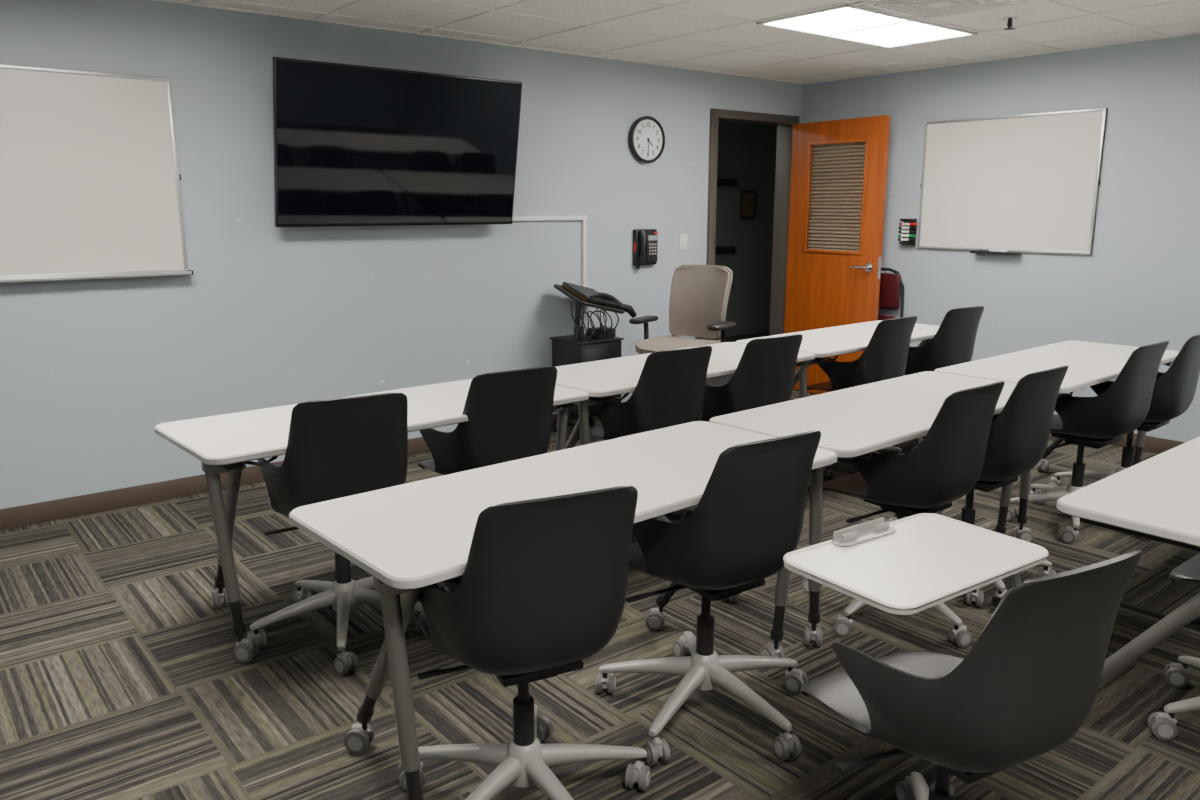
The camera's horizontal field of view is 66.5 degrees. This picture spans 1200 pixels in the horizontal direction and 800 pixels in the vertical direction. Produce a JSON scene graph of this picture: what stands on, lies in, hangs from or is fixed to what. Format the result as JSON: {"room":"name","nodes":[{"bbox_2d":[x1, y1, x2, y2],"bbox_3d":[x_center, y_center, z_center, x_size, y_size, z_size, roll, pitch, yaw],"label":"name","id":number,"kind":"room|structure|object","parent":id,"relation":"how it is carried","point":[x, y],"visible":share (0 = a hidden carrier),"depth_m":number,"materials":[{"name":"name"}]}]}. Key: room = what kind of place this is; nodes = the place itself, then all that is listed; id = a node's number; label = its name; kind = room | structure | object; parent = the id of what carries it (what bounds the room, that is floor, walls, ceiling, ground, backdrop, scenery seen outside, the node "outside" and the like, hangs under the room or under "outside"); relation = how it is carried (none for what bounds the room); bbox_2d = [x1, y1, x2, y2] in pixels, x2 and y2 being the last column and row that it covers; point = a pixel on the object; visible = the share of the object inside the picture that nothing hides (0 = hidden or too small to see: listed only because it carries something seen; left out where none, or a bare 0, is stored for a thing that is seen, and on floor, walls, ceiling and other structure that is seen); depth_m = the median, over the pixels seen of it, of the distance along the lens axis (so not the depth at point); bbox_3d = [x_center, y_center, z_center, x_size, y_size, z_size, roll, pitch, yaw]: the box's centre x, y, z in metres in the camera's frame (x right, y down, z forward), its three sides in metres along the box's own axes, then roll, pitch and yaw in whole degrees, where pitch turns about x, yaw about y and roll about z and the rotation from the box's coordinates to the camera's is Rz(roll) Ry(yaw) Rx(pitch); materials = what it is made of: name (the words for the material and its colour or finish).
{"room":"classroom","nodes":[
{"label":"classroom","id":0,"kind":"room"},
{"bbox_2d":[0,0,804,508],"bbox_3d":[-1.032,-1.263,6.970,10.920,2.550,2.480,-9,15,-38],"label":"wall","id":1,"kind":"structure","parent":0,"point":[268,315],"depth_m":5.03,"materials":[{"name":"blue paint"}]},
{"bbox_2d":[0,64,193,282],"bbox_3d":[-2.539,-1.006,4.098,1.266,0.939,0.085,-9,15,-38],"label":"whiteboard","id":2,"kind":"object","parent":1,"relation":"attached to","point":[90,178],"visible":1,"depth_m":4.25,"materials":[{"name":"ceramic"}]},
{"bbox_2d":[0,402,623,529],"bbox_3d":[-1.803,0.394,5.048,6.690,0.100,0.012,-9,15,-38],"label":"baseboard","id":3,"kind":"structure","parent":1,"relation":"attached to","point":[41,512],"depth_m":4.58,"materials":[{"name":"brown rubber"}]},
{"bbox_2d":[512,215,588,306],"bbox_3d":[-0.452,-0.873,5.879,0.972,0.610,0.034,-9,15,-38],"label":"cable raceway","id":4,"kind":"object","parent":1,"relation":"attached to","point":[583,218],"visible":0.61,"depth_m":6.09,"materials":[{"name":"white plastic"}]},
{"bbox_2d":[633,229,657,268],"bbox_3d":[0.334,-1.061,6.446,0.202,0.279,0.095,-9,15,-38],"label":"wall phone","id":5,"kind":"object","parent":1,"relation":"attached to","point":[645,241],"visible":1,"depth_m":6.42,"materials":[{"name":"black plastic"}]},
{"bbox_2d":[628,116,664,162],"bbox_3d":[0.326,-1.797,6.319,0.316,0.316,0.042,-9,15,-38],"label":"wall clock","id":6,"kind":"object","parent":1,"relation":"attached to","point":[646,136],"visible":1,"depth_m":6.30,"materials":[{"name":"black plastic"}]},
{"bbox_2d":[679,234,686,249],"bbox_3d":[0.614,-1.158,6.708,0.075,0.118,0.016,-9,15,-38],"label":"light switch","id":7,"kind":"object","parent":1,"relation":"attached to","point":[683,237],"visible":1,"depth_m":6.70,"materials":[{"name":"white plastic"}]},
{"bbox_2d":[715,246,734,253],"bbox_3d":[1.057,-1.629,10.041,1.300,0.080,0.100,-9,15,-38],"label":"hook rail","id":8,"kind":"object","parent":1,"relation":"attached to","point":[726,249],"visible":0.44,"depth_m":10.35,"materials":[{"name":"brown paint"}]},
{"bbox_2d":[717,178,736,185],"bbox_3d":[1.057,-2.363,9.886,1.300,0.080,0.100,-9,15,-38],"label":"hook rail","id":9,"kind":"object","parent":1,"relation":"attached to","point":[720,181],"visible":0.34,"depth_m":10.19,"materials":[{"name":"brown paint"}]},
{"bbox_2d":[740,191,755,218],"bbox_3d":[1.697,-2.235,10.487,0.240,0.320,0.023,-9,15,-38],"label":"picture frame","id":10,"kind":"object","parent":1,"relation":"attached to","point":[747,198],"visible":1,"depth_m":10.47,"materials":[{"name":"brown paint"}]},
{"bbox_2d":[704,108,798,385],"bbox_3d":[1.147,-1.132,7.243,0.985,2.180,0.170,-9,15,-38],"label":"door frame","id":11,"kind":"structure","parent":1,"relation":"attached to","point":[784,123],"depth_m":7.34,"materials":[{"name":"brown paint"}]},
{"bbox_2d":[784,115,890,393],"bbox_3d":[1.790,-1.070,7.080,0.189,2.103,0.916,-8,14,-34],"label":"door","id":12,"kind":"structure","parent":1,"relation":"in","point":[829,286],"depth_m":7.00,"materials":[{"name":"orange wood"}]},
{"bbox_3d":[-1.170,-1.421,5.174,0.600,0.400,0.029,-9,15,-38],"label":"wall bracket","id":13,"kind":"object","parent":1,"relation":"attached to","visible":0},
{"bbox_2d":[273,57,521,226],"bbox_3d":[-1.097,-1.386,5.077,1.455,0.822,0.253,-9,15,-38],"label":"television","id":14,"kind":"object","parent":13,"relation":"attached to","point":[355,145],"visible":1,"depth_m":4.96,"materials":[{"name":"glass"}]},
{"bbox_2d":[0,332,1199,799],"bbox_3d":[1.278,0.624,4.439,10.920,0.100,9.840,-9,15,-38],"label":"floor","id":15,"kind":"structure","parent":0,"point":[121,678],"depth_m":2.89,"materials":[{"name":"carpet"}]},
{"bbox_2d":[247,392,424,675],"bbox_3d":[-0.921,0.383,3.166,0.628,0.897,0.688,-7,14,-29],"label":"chair","id":16,"kind":"object","parent":15,"relation":"on","point":[344,446],"visible":0.7,"depth_m":2.94,"materials":[{"name":"grey plastic"}]},
{"bbox_2d":[154,379,588,663],"bbox_3d":[-0.808,0.386,3.530,1.515,0.740,0.656,-10,16,-40],"label":"table","id":17,"kind":"object","parent":15,"relation":"on","point":[224,443],"visible":0.55,"depth_m":3.07,"materials":[{"name":"white laminate"}]},
{"bbox_2d":[418,366,557,590],"bbox_3d":[-0.430,0.284,3.633,0.628,0.897,0.674,-8,14,-34],"label":"chair","id":18,"kind":"object","parent":15,"relation":"on","point":[509,413],"visible":0.56,"depth_m":3.38,"materials":[{"name":"grey plastic"}]},
{"bbox_2d":[397,486,649,799],"bbox_3d":[-0.171,0.589,2.187,0.648,0.897,0.650,-6,13,-25],"label":"chair","id":19,"kind":"object","parent":15,"relation":"on","point":[541,591],"visible":0.93,"depth_m":1.97,"materials":[{"name":"grey plastic"}]},
{"bbox_2d":[289,421,836,799],"bbox_3d":[-0.040,0.575,2.632,1.515,0.740,0.656,-10,16,-40],"label":"table","id":20,"kind":"object","parent":15,"relation":"on","point":[413,537],"visible":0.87,"depth_m":2.37,"materials":[{"name":"white laminate"}]},
{"bbox_2d":[549,282,636,439],"bbox_3d":[-0.060,-0.277,6.042,0.566,1.003,0.350,-9,15,-38],"label":"lectern","id":21,"kind":"object","parent":15,"relation":"on","point":[598,343],"visible":0.64,"depth_m":5.89,"materials":[{"name":"black plastic"}]},
{"bbox_2d":[589,345,711,522],"bbox_3d":[0.209,0.181,4.123,0.645,0.897,0.654,-8,15,-35],"label":"chair","id":22,"kind":"object","parent":15,"relation":"on","point":[669,390],"visible":0.49,"depth_m":3.89,"materials":[{"name":"grey plastic"}]},
{"bbox_2d":[629,264,735,421],"bbox_3d":[0.524,-0.277,5.777,0.640,1.111,0.620,8,14,33],"label":"chair","id":23,"kind":"object","parent":15,"relation":"on","point":[699,294],"visible":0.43,"depth_m":5.86,"materials":[{"name":"beige fabric"}]},
{"bbox_2d":[556,342,814,448],"bbox_3d":[0.339,0.179,4.515,1.515,0.740,0.656,-10,16,-40],"label":"table","id":24,"kind":"object","parent":15,"relation":"on","point":[601,379],"visible":0.23,"depth_m":4.12,"materials":[{"name":"white laminate"}]},
{"bbox_2d":[596,430,820,765],"bbox_3d":[0.333,0.491,2.651,0.658,0.897,0.670,-8,14,-33],"label":"chair","id":25,"kind":"object","parent":15,"relation":"on","point":[748,515],"visible":0.92,"depth_m":2.46,"materials":[{"name":"grey plastic"}]},
{"bbox_2d":[672,334,806,517],"bbox_3d":[0.645,0.098,4.517,0.676,0.897,0.642,-8,14,-34],"label":"chair","id":26,"kind":"object","parent":15,"relation":"on","point":[764,374],"visible":0.42,"depth_m":4.25,"materials":[{"name":"grey plastic"}]},
{"bbox_2d":[736,320,939,398],"bbox_3d":[1.487,-0.029,5.501,1.515,0.740,0.656,-10,16,-40],"label":"table","id":27,"kind":"object","parent":15,"relation":"on","point":[828,342],"visible":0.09,"depth_m":5.20,"materials":[{"name":"white laminate"}]},
{"bbox_2d":[807,316,916,478],"bbox_3d":[1.460,-0.042,5.180,0.637,0.897,0.618,-9,15,-38],"label":"chair","id":28,"kind":"object","parent":15,"relation":"on","point":[885,355],"visible":0.52,"depth_m":4.96,"materials":[{"name":"grey plastic"}]},
{"bbox_2d":[709,371,1016,646],"bbox_3d":[1.125,0.372,3.598,1.515,0.740,0.630,-10,16,-40],"label":"table","id":29,"kind":"object","parent":15,"relation":"on","point":[857,421],"visible":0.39,"depth_m":3.30,"materials":[{"name":"white laminate"}]},
{"bbox_2d":[878,268,903,319],"bbox_3d":[2.105,-0.503,6.997,0.071,1.011,0.432,-9,15,-38],"label":"folding chair","id":30,"kind":"object","parent":15,"relation":"on","point":[889,296],"visible":0.3,"depth_m":6.83,"materials":[{"name":"red fabric"}]},
{"bbox_2d":[801,381,1004,647],"bbox_3d":[1.085,0.350,3.318,0.659,0.897,0.672,-9,15,-38],"label":"chair","id":31,"kind":"object","parent":15,"relation":"on","point":[948,462],"visible":0.79,"depth_m":3.11,"materials":[{"name":"grey plastic"}]},
{"bbox_2d":[904,306,983,451],"bbox_3d":[2.047,-0.162,5.747,0.631,0.897,0.659,-8,14,-33],"label":"chair","id":32,"kind":"object","parent":15,"relation":"on","point":[953,343],"visible":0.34,"depth_m":5.46,"materials":[{"name":"grey plastic"}]},
{"bbox_2d":[783,513,1141,799],"bbox_3d":[0.733,0.656,1.940,0.732,0.867,0.753,-6,13,-27],"label":"chair","id":33,"kind":"object","parent":15,"relation":"on","point":[1031,678],"visible":1,"depth_m":1.72,"materials":[{"name":"grey plastic"}]},
{"bbox_2d":[961,365,1068,602],"bbox_3d":[1.460,0.276,3.671,0.684,0.897,0.645,-9,15,-38],"label":"chair","id":34,"kind":"object","parent":15,"relation":"on","point":[1018,438],"visible":0.44,"depth_m":3.38,"materials":[{"name":"grey plastic"}]},
{"bbox_2d":[933,340,1178,542],"bbox_3d":[2.273,0.164,4.584,1.515,0.740,0.656,-10,16,-40],"label":"table","id":35,"kind":"object","parent":15,"relation":"on","point":[1089,363],"visible":0.47,"depth_m":4.37,"materials":[{"name":"white laminate"}]},
{"bbox_2d":[1006,341,1168,543],"bbox_3d":[2.293,0.150,4.269,0.652,0.897,0.649,-9,15,-38],"label":"chair","id":36,"kind":"object","parent":15,"relation":"on","point":[1119,408],"visible":0.72,"depth_m":4.07,"materials":[{"name":"grey plastic"}]},
{"bbox_2d":[1047,334,1199,485],"bbox_3d":[2.665,0.081,4.598,0.642,0.897,0.682,-10,16,-41],"label":"chair","id":37,"kind":"object","parent":15,"relation":"on","point":[1174,390],"visible":0.36,"depth_m":4.35,"materials":[{"name":"grey plastic"}]},
{"bbox_2d":[1057,436,1199,684],"bbox_3d":[1.906,0.564,2.688,1.515,0.740,0.656,-10,15,-39],"label":"table","id":38,"kind":"object","parent":15,"relation":"on","point":[1157,498],"visible":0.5,"depth_m":2.35,"materials":[{"name":"white laminate"}]},
{"bbox_2d":[1147,553,1199,740],"bbox_3d":[1.946,0.515,2.536,0.641,0.897,0.657,-9,15,-38],"label":"chair","id":39,"kind":"object","parent":15,"relation":"on","point":[1162,724],"visible":1,"depth_m":2.60,"materials":[{"name":"grey plastic"}]},
{"bbox_2d":[153,0,1199,83],"bbox_3d":[0.875,-1.480,2.128,8.200,0.109,7.600,-9,15,-38],"label":"ceiling","id":40,"kind":"structure","parent":0,"point":[715,36],"depth_m":5.04,"materials":[{"name":"tile"}]},
{"bbox_2d":[756,4,977,47],"bbox_3d":[1.477,-2.029,4.996,1.196,0.014,0.586,-9,15,-38],"label":"ceiling light panel","id":41,"kind":"object","parent":40,"relation":"in","point":[851,18],"depth_m":4.96,"materials":[{"name":"white plastic"}]},
{"bbox_2d":[852,0,1032,20],"bbox_3d":[1.622,-1.882,4.346,0.590,0.022,0.590,-9,15,-38],"label":"air diffuser","id":42,"kind":"object","parent":40,"relation":"in","point":[921,10],"depth_m":4.40,"materials":[{"name":"white metal"}]},
{"bbox_2d":[1002,17,1017,29],"bbox_3d":[2.138,-1.962,4.774,0.076,0.057,0.076,-9,15,-38],"label":"sprinkler head","id":43,"kind":"object","parent":40,"relation":"attached to","point":[1009,19],"visible":1,"depth_m":4.76},
{"bbox_2d":[803,34,1199,441],"bbox_3d":[3.943,-0.752,4.809,0.120,2.440,7.220,-9,15,-38],"label":"wall","id":44,"kind":"structure","parent":0,"point":[1139,284],"depth_m":5.77,"materials":[{"name":"blue paint"}]},
{"bbox_2d":[898,218,916,244],"bbox_3d":[2.251,-1.231,6.696,0.069,0.190,0.133,-9,15,-38],"label":"holder","id":45,"kind":"object","parent":44,"relation":"attached to","point":[909,226],"visible":1,"depth_m":6.69,"materials":[{"name":"black plastic"}]},
{"bbox_2d":[917,108,1107,254],"bbox_3d":[2.680,-1.431,6.106,0.076,0.901,1.234,-9,15,-38],"label":"whiteboard","id":46,"kind":"object","parent":44,"relation":"attached to","point":[1028,183],"visible":1,"depth_m":6.06,"materials":[{"name":"ceramic"}]},
{"bbox_2d":[1050,431,1185,453],"bbox_3d":[3.891,0.402,5.010,0.012,0.100,7.220,-9,15,-38],"label":"baseboard","id":47,"kind":"structure","parent":44,"relation":"attached to","point":[1157,445],"depth_m":5.60,"materials":[{"name":"brown rubber"}]}
]}

